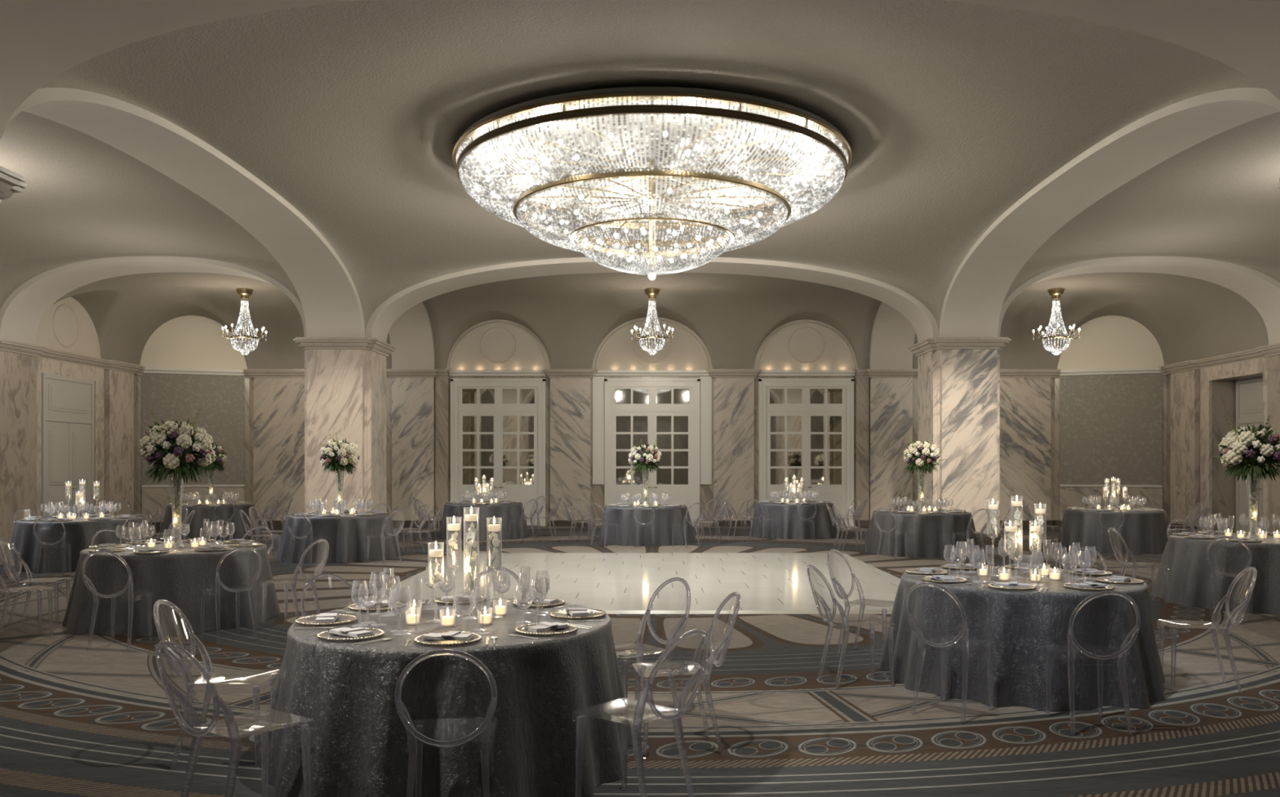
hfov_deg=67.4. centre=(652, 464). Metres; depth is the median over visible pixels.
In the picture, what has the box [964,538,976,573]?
champagne flute
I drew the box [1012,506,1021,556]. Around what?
orchid spray
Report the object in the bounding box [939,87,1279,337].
arch
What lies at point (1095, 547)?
wine glass
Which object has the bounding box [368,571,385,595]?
bowl
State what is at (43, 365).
trim
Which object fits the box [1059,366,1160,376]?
trim
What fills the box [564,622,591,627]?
spoon
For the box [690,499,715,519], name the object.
dining chair
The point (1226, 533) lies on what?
votive candle
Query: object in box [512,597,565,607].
charger plate
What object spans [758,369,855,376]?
trim
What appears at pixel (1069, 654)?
dining chair
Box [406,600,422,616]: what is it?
votive holder
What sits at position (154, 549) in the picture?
folded napkin
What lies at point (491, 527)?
candle
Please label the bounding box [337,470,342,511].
blossoms
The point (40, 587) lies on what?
dining chair
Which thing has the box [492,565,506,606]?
wine glass
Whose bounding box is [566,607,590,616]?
folded napkin
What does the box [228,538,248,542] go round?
folded napkin
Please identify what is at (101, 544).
folded napkin
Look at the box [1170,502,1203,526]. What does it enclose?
dining chair
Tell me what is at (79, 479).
vase
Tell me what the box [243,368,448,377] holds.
trim
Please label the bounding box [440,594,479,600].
folded napkin
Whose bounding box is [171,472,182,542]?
blossoms
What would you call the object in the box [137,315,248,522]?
wall
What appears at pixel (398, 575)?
bowl
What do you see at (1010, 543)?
orchid spray
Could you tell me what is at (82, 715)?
floor
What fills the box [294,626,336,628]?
knife
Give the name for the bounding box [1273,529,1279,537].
votive candle
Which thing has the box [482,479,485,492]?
orchid spray
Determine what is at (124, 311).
ceiling
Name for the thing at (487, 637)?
knife
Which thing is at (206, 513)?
tablecloth
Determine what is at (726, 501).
dining chair
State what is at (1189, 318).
ceiling
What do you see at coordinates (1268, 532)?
folded napkin
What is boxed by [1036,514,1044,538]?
orchid spray
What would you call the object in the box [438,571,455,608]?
water goblet
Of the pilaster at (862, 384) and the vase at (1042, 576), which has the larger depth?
the pilaster at (862, 384)
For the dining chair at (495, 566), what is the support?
on the floor at (82, 715)
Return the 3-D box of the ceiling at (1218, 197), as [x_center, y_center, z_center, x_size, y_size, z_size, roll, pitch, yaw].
[10.190,-3.460,13.965,6.420,1.820,11.190,0,0,0]
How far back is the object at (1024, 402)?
25.76 m
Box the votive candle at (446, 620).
[441,607,453,624]
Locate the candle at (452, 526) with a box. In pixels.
[447,516,460,530]
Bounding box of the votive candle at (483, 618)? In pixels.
[479,607,491,622]
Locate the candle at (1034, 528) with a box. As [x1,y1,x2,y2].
[1030,520,1040,531]
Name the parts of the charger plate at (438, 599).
plate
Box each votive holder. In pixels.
[404,607,420,625]
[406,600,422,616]
[440,608,455,626]
[477,606,493,624]
[493,599,507,615]
[977,564,988,576]
[998,568,1009,580]
[1029,568,1041,582]
[1048,568,1061,579]
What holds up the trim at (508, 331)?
attached to the wall at (498, 344)
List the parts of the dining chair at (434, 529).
leg, seat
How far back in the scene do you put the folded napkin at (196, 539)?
10.87 m
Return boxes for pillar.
[0,165,26,203]
[293,337,396,512]
[907,337,1011,546]
[1277,177,1279,188]
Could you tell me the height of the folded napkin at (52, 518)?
0.028 m
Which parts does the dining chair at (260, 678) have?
backrest, leg, leg, seat, leg, leg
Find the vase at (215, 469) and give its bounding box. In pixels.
[207,469,215,504]
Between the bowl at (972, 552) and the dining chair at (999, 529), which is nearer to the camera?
the bowl at (972, 552)
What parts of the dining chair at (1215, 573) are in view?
leg, leg, seat, leg, leg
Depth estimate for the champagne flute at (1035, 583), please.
7.02 m
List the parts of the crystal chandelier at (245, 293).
stem, lamp shade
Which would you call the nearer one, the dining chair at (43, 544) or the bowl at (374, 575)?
the bowl at (374, 575)
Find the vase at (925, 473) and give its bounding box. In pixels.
[917,472,925,511]
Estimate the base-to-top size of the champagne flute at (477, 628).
0.274 m
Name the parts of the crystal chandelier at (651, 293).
lamp shade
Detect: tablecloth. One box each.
[4,515,150,573]
[62,540,279,636]
[159,502,262,542]
[257,597,634,796]
[275,511,399,563]
[438,501,529,540]
[597,503,696,546]
[748,501,839,539]
[862,509,981,557]
[878,565,1165,711]
[1056,507,1173,554]
[1151,533,1279,615]
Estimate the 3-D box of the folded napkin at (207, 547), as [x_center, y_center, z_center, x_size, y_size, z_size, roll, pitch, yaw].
[-4.501,0.848,9.799,0.112,0.028,0.230,0,0,29]
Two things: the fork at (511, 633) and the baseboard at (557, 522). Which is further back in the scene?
the baseboard at (557, 522)
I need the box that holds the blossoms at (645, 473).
[643,467,648,503]
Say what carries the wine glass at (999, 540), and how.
on the tablecloth at (1020, 623)
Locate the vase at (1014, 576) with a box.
[1009,495,1023,577]
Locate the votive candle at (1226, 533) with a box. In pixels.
[1225,528,1231,535]
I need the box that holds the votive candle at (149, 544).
[147,537,155,546]
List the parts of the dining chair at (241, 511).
seat, leg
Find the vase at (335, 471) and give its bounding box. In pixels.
[334,471,344,514]
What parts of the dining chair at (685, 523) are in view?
seat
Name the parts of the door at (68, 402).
overdoor panel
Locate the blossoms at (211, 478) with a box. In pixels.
[208,467,213,502]
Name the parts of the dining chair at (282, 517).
seat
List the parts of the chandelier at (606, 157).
ceiling plate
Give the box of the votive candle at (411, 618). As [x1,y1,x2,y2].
[406,606,418,622]
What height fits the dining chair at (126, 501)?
0.901 m
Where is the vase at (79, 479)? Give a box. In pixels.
[79,479,85,518]
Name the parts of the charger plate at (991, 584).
plate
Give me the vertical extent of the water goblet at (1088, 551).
0.217 m
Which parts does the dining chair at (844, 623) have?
backrest, leg, seat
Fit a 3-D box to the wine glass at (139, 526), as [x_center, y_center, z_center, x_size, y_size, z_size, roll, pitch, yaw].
[-5.231,0.752,9.723,0.088,0.246,0.088,0,0,-39]
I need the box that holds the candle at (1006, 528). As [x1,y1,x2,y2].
[1004,520,1015,531]
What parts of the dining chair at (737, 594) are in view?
leg, leg, seat, leg, leg, backrest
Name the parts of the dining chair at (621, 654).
seat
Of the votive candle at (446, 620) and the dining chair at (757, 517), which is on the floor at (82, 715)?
the dining chair at (757, 517)
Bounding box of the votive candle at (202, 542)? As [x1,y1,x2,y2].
[199,537,205,544]
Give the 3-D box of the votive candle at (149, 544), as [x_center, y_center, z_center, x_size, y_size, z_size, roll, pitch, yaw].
[-5.279,0.820,10.119,0.068,0.088,0.067,0,0,0]
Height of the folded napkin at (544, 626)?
0.028 m
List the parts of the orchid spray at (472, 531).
stem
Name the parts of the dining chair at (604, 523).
seat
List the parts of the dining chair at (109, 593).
seat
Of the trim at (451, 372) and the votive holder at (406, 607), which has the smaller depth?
the votive holder at (406, 607)
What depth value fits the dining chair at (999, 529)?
17.77 m
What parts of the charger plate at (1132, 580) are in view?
plate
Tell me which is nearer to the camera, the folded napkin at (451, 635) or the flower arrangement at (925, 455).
the folded napkin at (451, 635)
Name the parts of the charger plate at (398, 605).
plate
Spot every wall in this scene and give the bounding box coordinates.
[35,296,137,515]
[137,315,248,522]
[248,316,1054,525]
[1054,315,1167,520]
[1167,276,1271,533]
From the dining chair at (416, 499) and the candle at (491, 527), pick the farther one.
the dining chair at (416, 499)
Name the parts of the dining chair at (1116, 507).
seat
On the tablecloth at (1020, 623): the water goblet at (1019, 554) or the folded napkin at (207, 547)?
the water goblet at (1019, 554)
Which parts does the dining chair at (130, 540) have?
seat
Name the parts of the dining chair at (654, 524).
seat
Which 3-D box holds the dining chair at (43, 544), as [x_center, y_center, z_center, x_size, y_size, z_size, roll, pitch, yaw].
[-8.935,1.202,14.311,0.421,0.901,0.617,0,0,-20]
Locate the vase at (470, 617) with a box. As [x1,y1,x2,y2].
[462,506,479,619]
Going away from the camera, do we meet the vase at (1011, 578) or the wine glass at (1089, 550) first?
the wine glass at (1089, 550)
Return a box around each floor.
[0,525,1279,796]
[344,552,900,613]
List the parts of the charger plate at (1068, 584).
plate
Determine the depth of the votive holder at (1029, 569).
7.19 m
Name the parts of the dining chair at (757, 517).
seat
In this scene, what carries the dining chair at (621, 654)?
on the floor at (82, 715)
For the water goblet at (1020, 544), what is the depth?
7.89 m
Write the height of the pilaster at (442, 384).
4.000 m
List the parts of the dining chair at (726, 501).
seat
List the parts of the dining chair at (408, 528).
seat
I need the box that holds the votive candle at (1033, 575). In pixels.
[1031,568,1040,580]
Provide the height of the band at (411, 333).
1.700 m
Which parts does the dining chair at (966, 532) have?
seat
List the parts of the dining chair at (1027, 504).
seat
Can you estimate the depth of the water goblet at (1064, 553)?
7.05 m
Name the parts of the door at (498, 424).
sash, pane, pane, sash, pane, pane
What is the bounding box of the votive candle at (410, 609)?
[408,599,419,614]
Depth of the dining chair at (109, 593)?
8.80 m
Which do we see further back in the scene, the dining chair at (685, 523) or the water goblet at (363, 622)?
the dining chair at (685, 523)
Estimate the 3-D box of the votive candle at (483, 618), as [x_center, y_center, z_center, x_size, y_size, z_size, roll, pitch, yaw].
[-0.917,0.820,5.266,0.068,0.088,0.067,0,0,0]
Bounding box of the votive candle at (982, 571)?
[977,563,986,574]
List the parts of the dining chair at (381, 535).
seat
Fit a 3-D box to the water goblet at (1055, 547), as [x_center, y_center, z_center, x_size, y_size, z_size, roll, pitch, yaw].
[3.264,0.766,7.675,0.105,0.217,0.105,0,0,-23]
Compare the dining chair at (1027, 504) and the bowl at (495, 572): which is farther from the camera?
the dining chair at (1027, 504)
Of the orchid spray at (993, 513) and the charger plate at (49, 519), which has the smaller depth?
the orchid spray at (993, 513)
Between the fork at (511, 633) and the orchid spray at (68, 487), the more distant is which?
the orchid spray at (68, 487)
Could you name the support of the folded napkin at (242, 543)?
on the charger plate at (253, 544)
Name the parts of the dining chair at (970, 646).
seat, leg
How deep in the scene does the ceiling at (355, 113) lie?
11.19 m
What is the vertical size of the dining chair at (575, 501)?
0.901 m
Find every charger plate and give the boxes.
[20,518,44,520]
[48,519,72,520]
[88,518,111,519]
[88,544,124,548]
[88,547,125,552]
[115,516,137,518]
[128,540,161,544]
[133,549,170,553]
[182,538,214,542]
[193,546,228,551]
[222,539,254,542]
[229,542,262,546]
[293,514,314,515]
[295,613,357,625]
[316,627,384,640]
[347,600,403,610]
[413,631,481,645]
[433,595,485,604]
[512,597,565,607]
[515,622,577,635]
[549,608,606,618]
[906,568,947,574]
[921,576,967,582]
[941,564,982,569]
[948,511,967,512]
[987,582,1036,590]
[1004,564,1046,569]
[1063,582,1114,590]
[1067,568,1112,575]
[1095,577,1144,583]
[1172,532,1202,535]
[1183,535,1215,538]
[1197,531,1224,533]
[1229,538,1262,542]
[1244,532,1275,534]
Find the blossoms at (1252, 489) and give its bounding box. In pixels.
[1248,472,1257,533]
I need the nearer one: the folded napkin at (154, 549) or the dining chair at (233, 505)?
the folded napkin at (154, 549)
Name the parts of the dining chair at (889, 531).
seat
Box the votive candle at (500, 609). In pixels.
[494,598,506,613]
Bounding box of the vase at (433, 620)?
[426,542,444,622]
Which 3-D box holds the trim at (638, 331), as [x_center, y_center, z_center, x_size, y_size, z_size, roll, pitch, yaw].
[0.000,-3.230,25.860,1.038,1.038,0.044,0,0,0]
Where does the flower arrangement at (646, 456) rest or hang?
on the vase
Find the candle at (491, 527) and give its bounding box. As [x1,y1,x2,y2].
[487,516,500,531]
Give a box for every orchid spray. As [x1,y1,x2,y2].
[66,486,70,497]
[80,484,84,503]
[93,487,98,497]
[431,557,441,580]
[448,531,457,563]
[465,522,477,588]
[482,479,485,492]
[488,532,500,564]
[792,479,795,495]
[989,510,997,533]
[1005,532,1013,549]
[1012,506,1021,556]
[1031,531,1039,548]
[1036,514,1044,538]
[1111,481,1115,501]
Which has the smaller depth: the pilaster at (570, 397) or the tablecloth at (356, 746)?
the tablecloth at (356, 746)
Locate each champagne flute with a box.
[370,574,386,626]
[381,568,396,616]
[408,578,425,632]
[426,566,440,609]
[471,577,487,631]
[480,564,494,608]
[515,572,532,623]
[518,566,533,613]
[957,543,968,577]
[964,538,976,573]
[983,545,995,582]
[1030,549,1042,585]
[1067,549,1079,582]
[1070,542,1080,578]
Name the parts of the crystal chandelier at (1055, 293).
stem, lamp shade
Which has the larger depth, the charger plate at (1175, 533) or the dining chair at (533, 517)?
the dining chair at (533, 517)
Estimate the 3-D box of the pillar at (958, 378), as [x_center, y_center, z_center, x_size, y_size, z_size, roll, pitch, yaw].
[6.410,-0.453,20.140,1.700,4.205,1.860,0,0,0]
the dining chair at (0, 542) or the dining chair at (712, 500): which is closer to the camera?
the dining chair at (0, 542)
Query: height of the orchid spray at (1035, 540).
0.129 m
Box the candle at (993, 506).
[987,498,997,509]
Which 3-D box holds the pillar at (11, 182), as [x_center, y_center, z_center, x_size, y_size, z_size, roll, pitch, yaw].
[-6.410,-0.453,7.790,1.700,4.205,1.860,0,0,0]
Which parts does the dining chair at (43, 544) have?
leg, leg, seat, leg, leg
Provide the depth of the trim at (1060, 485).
25.34 m
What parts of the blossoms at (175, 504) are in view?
stem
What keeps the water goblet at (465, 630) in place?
on the tablecloth at (356, 746)
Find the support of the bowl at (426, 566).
on the wine glass at (430, 606)
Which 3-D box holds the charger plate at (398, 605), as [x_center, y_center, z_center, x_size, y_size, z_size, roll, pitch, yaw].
[-1.686,0.865,5.861,0.329,0.021,0.328,0,0,3]
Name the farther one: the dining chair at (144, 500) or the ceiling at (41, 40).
the dining chair at (144, 500)
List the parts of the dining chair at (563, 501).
seat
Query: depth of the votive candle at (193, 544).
10.10 m
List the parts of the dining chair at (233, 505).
seat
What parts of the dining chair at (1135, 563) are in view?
backrest, leg, seat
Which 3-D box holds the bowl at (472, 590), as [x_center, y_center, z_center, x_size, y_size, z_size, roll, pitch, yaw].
[-0.979,0.721,5.008,0.105,0.126,0.105,0,0,-3]
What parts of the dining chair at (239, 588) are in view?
leg, leg, seat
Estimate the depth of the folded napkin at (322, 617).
5.29 m
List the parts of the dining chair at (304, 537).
seat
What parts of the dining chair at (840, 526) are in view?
leg, seat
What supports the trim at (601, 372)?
attached to the wall at (498, 344)
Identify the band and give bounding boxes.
[0,256,306,344]
[364,256,938,342]
[364,302,435,368]
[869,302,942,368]
[997,256,1279,344]
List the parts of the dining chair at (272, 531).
seat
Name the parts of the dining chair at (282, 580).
seat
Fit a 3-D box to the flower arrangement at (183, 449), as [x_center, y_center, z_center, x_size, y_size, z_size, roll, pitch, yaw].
[-5.072,-0.191,10.228,0.749,0.790,0.736,0,0,16]
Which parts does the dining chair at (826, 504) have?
seat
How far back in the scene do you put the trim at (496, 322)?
25.83 m
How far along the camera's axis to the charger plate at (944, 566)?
8.03 m
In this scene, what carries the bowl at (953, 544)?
on the wine glass at (953, 544)
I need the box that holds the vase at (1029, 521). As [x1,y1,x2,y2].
[1028,520,1042,578]
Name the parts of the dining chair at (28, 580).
backrest, leg, leg, seat, leg, leg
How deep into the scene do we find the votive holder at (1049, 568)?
7.29 m
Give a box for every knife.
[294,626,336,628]
[335,608,358,613]
[352,637,389,644]
[485,635,488,644]
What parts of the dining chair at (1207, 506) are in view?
seat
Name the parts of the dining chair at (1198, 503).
seat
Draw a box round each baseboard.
[144,520,441,528]
[548,520,591,526]
[712,520,751,526]
[855,520,1200,532]
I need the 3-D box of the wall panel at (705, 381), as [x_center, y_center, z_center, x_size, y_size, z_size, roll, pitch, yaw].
[1.445,-0.920,25.829,0.310,2.900,0.062,0,0,0]
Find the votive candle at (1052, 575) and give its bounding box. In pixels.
[1049,568,1059,578]
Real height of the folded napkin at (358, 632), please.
0.028 m
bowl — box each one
[351,580,368,604]
[358,582,377,606]
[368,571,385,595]
[373,574,384,602]
[382,575,400,597]
[388,589,408,613]
[393,586,410,612]
[410,578,422,608]
[424,566,438,588]
[438,571,455,592]
[454,590,474,614]
[473,577,484,607]
[474,585,491,611]
[492,565,506,587]
[493,572,511,593]
[514,584,533,608]
[520,566,530,592]
[529,577,548,599]
[529,578,546,603]
[534,570,549,593]
[943,544,955,562]
[950,547,964,564]
[955,542,966,557]
[971,551,986,568]
[973,548,985,567]
[1017,554,1032,572]
[1030,551,1043,570]
[1062,553,1077,571]
[1075,551,1090,567]
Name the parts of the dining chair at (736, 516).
seat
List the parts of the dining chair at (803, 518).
seat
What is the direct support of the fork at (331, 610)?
on the tablecloth at (356, 746)
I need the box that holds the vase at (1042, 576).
[1034,503,1047,577]
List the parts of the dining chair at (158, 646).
backrest, leg, seat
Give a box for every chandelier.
[221,288,267,355]
[452,86,852,279]
[631,288,674,355]
[1031,288,1080,355]
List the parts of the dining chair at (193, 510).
seat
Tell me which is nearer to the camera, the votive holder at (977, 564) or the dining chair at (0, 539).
the votive holder at (977, 564)
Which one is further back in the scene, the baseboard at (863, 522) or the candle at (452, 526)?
the baseboard at (863, 522)
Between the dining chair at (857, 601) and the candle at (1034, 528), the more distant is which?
the dining chair at (857, 601)
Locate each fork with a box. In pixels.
[331,609,353,613]
[508,633,538,639]
[567,619,602,621]
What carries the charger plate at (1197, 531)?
on the tablecloth at (1187, 582)
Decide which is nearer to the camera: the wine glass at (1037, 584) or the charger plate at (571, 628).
the charger plate at (571, 628)
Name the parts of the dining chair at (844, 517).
seat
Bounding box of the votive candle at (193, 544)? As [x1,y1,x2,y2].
[191,538,198,546]
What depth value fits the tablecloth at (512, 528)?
21.25 m
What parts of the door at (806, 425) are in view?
pane, pane, sash, pane, pane, sash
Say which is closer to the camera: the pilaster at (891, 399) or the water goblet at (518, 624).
the water goblet at (518, 624)
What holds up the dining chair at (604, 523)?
on the floor at (82, 715)
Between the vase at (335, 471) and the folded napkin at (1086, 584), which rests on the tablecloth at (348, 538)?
the vase at (335, 471)
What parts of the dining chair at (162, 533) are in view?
seat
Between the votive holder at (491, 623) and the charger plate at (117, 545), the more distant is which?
the charger plate at (117, 545)
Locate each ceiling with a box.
[0,0,1279,137]
[0,111,302,309]
[38,0,1265,337]
[53,271,391,368]
[422,272,881,368]
[912,271,1268,368]
[1001,111,1279,306]
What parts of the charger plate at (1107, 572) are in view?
plate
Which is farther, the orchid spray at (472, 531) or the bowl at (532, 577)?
the bowl at (532, 577)
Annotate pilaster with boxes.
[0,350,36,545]
[104,368,133,515]
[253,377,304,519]
[386,377,391,513]
[391,377,435,519]
[435,377,448,519]
[550,377,590,519]
[713,377,754,519]
[855,377,869,519]
[869,377,912,519]
[912,377,917,509]
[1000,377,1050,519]
[1170,368,1199,525]
[1267,354,1279,533]
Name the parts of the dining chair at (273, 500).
seat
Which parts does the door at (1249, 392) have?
overdoor panel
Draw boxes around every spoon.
[295,626,333,629]
[358,637,391,644]
[491,635,497,644]
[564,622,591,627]
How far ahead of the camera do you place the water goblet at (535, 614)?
5.58 m
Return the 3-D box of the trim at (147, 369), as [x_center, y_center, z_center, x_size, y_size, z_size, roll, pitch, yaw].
[-12.090,-2.465,25.374,2.461,0.170,0.100,0,0,-19]
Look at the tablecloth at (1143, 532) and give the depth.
17.94 m
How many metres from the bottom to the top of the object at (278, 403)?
4.000 m
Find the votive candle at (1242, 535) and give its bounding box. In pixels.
[1237,531,1244,537]
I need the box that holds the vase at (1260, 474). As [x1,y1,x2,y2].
[1245,474,1261,537]
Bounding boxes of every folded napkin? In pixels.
[25,517,40,519]
[27,515,43,517]
[52,518,69,519]
[91,516,107,519]
[94,546,119,551]
[96,543,116,546]
[120,515,133,517]
[132,539,157,542]
[137,547,166,551]
[186,537,209,541]
[198,546,224,550]
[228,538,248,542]
[238,542,253,545]
[314,613,338,622]
[328,626,373,637]
[355,600,396,608]
[422,631,473,640]
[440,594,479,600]
[519,596,559,604]
[523,621,569,632]
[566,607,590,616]
[918,567,934,573]
[930,511,944,512]
[931,574,957,581]
[946,563,976,567]
[994,581,1030,587]
[1009,563,1041,568]
[1070,581,1107,587]
[1075,568,1105,573]
[1108,575,1130,582]
[1178,531,1195,534]
[1188,534,1209,537]
[1200,529,1222,533]
[1233,537,1258,541]
[1248,530,1271,533]
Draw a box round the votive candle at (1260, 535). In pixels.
[1259,530,1266,537]
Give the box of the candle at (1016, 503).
[1011,495,1022,506]
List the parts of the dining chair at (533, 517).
seat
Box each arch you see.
[0,87,364,337]
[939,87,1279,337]
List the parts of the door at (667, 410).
sash, pane, pane, pane, pane, sash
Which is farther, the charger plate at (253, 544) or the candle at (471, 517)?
the charger plate at (253, 544)
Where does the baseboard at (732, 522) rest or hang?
on the floor at (82, 715)
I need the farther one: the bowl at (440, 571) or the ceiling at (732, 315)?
the ceiling at (732, 315)
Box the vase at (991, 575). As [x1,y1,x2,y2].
[986,499,999,576]
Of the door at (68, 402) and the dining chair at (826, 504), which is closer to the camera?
the dining chair at (826, 504)
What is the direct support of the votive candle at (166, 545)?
in the votive holder
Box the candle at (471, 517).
[464,506,477,520]
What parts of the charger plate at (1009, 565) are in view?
plate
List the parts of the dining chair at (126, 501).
seat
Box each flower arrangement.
[139,408,225,483]
[200,439,228,472]
[319,433,359,475]
[626,438,662,473]
[903,434,946,474]
[1213,415,1279,481]
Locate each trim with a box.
[0,337,144,375]
[36,356,103,515]
[53,304,79,347]
[142,366,244,376]
[142,484,244,487]
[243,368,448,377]
[448,321,547,369]
[448,369,546,376]
[480,326,516,364]
[542,368,598,377]
[595,320,709,369]
[595,369,709,376]
[632,325,671,364]
[706,368,762,377]
[756,321,855,369]
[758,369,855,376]
[786,326,824,364]
[855,368,1061,377]
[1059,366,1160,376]
[1059,484,1162,487]
[1159,342,1279,375]
[1200,356,1267,532]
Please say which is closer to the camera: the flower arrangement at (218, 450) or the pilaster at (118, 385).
the flower arrangement at (218, 450)
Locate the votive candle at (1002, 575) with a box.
[999,568,1008,579]
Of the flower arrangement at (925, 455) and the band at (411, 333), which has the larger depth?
the band at (411, 333)
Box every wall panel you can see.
[142,373,244,484]
[592,376,604,484]
[700,376,711,484]
[1059,373,1162,484]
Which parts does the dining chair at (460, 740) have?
leg, leg, seat, leg, leg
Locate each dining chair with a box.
[0,537,71,628]
[0,538,5,565]
[0,542,16,544]
[0,578,54,636]
[32,518,72,577]
[81,550,153,640]
[105,513,148,543]
[124,499,157,540]
[144,499,164,518]
[147,506,186,537]
[151,509,195,540]
[153,599,279,770]
[155,640,314,748]
[198,546,261,638]
[208,505,235,540]
[240,510,280,562]
[246,499,279,521]
[248,506,282,532]
[257,497,278,534]
[261,538,328,622]
[262,497,293,537]
[288,511,323,540]
[369,510,404,536]
[393,505,426,532]
[395,648,497,796]
[405,506,442,558]
[411,497,439,535]
[414,498,442,519]
[457,502,480,542]
[467,566,524,598]
[508,498,537,519]
[532,497,560,534]
[562,500,593,544]
[572,628,710,734]
[575,501,602,521]
[588,502,617,524]
[615,577,690,665]
[631,591,740,758]
[633,502,655,547]
[672,502,702,524]
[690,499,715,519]
[697,500,728,543]
[718,496,746,534]
[724,497,752,519]
[746,499,773,520]
[795,507,817,541]
[806,564,896,688]
[826,503,859,550]
[826,549,893,655]
[831,505,867,554]
[835,496,861,517]
[836,497,866,537]
[874,508,907,535]
[904,582,995,714]
[956,510,990,533]
[979,506,1016,554]
[1026,503,1063,528]
[1044,591,1140,716]
[1098,506,1124,556]
[1107,527,1168,604]
[1156,566,1257,693]
[1169,506,1209,532]
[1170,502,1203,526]
[1205,537,1254,621]
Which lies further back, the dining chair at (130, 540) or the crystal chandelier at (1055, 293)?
the crystal chandelier at (1055, 293)
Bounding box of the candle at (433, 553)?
[429,542,442,556]
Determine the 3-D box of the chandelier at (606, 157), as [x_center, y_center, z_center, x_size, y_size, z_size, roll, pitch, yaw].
[0.000,-3.579,14.000,5.702,1.782,5.702,0,0,-24]
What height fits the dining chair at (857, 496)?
0.901 m
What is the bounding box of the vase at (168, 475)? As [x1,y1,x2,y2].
[168,475,185,546]
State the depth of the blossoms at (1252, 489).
11.49 m
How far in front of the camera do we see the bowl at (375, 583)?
5.29 m
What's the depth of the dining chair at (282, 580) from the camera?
9.88 m
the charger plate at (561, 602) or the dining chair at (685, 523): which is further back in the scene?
the dining chair at (685, 523)
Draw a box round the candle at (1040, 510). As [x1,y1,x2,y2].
[1035,502,1045,513]
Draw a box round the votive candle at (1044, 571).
[1039,564,1048,574]
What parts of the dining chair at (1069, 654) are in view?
leg, leg, seat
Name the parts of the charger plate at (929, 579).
plate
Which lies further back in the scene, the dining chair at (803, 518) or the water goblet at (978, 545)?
the dining chair at (803, 518)
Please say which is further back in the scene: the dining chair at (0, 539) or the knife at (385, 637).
the dining chair at (0, 539)
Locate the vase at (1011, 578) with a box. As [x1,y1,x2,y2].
[1004,520,1017,579]
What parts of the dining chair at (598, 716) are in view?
seat, leg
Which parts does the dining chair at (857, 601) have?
seat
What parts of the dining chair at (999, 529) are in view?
leg, seat, leg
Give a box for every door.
[41,373,94,517]
[450,377,545,525]
[604,377,699,525]
[758,377,853,525]
[1235,376,1262,533]
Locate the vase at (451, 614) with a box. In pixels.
[444,516,462,616]
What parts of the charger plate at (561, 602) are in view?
plate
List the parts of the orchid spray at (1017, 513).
stem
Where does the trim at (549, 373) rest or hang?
attached to the wall at (498, 344)
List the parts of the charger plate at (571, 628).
plate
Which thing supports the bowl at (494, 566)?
on the wine glass at (494, 566)
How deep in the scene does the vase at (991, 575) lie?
7.55 m
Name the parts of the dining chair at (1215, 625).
leg, leg, seat, leg, leg, backrest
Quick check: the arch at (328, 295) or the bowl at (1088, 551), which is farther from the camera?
the arch at (328, 295)
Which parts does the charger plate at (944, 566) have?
plate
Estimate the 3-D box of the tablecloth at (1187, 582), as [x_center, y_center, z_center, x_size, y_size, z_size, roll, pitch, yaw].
[7.211,1.261,11.486,2.108,0.772,2.071,0,0,-9]
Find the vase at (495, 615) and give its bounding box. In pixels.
[486,517,503,618]
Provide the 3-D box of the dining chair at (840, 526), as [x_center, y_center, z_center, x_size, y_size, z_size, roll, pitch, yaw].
[3.659,1.202,17.861,0.617,0.901,0.421,0,0,-2]
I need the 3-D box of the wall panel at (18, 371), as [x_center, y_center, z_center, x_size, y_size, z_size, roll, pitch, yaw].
[-13.350,-0.350,20.110,0.140,4.000,1.220,0,0,0]
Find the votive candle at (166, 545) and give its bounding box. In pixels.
[164,538,172,547]
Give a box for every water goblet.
[121,527,133,548]
[129,528,141,550]
[358,582,377,624]
[382,575,400,613]
[388,589,408,632]
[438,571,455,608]
[454,590,474,632]
[493,572,511,608]
[514,584,533,626]
[529,577,548,616]
[950,547,964,576]
[966,545,980,572]
[971,551,986,581]
[1008,544,1021,571]
[1017,554,1032,584]
[1053,546,1067,574]
[1062,553,1077,583]
[1075,551,1090,579]
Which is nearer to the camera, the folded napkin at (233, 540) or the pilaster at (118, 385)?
the folded napkin at (233, 540)
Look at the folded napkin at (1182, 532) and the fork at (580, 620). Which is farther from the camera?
the folded napkin at (1182, 532)
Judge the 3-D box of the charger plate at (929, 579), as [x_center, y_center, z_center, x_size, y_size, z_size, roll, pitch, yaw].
[2.192,0.865,7.211,0.329,0.021,0.328,0,0,7]
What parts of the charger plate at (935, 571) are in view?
plate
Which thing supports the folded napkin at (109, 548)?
on the charger plate at (121, 549)
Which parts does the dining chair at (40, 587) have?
leg, seat, leg, leg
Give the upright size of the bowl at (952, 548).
0.126 m
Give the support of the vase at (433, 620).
on the tablecloth at (356, 746)
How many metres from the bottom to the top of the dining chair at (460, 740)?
0.901 m
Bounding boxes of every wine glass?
[130,526,140,551]
[351,580,368,626]
[368,571,385,615]
[393,586,410,635]
[424,566,439,607]
[474,585,491,635]
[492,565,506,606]
[529,578,546,624]
[534,570,549,613]
[943,544,955,577]
[955,542,966,572]
[973,548,985,582]
[998,540,1008,570]
[1030,551,1043,586]
[1050,542,1062,573]
[1078,550,1091,568]
[1084,546,1096,578]

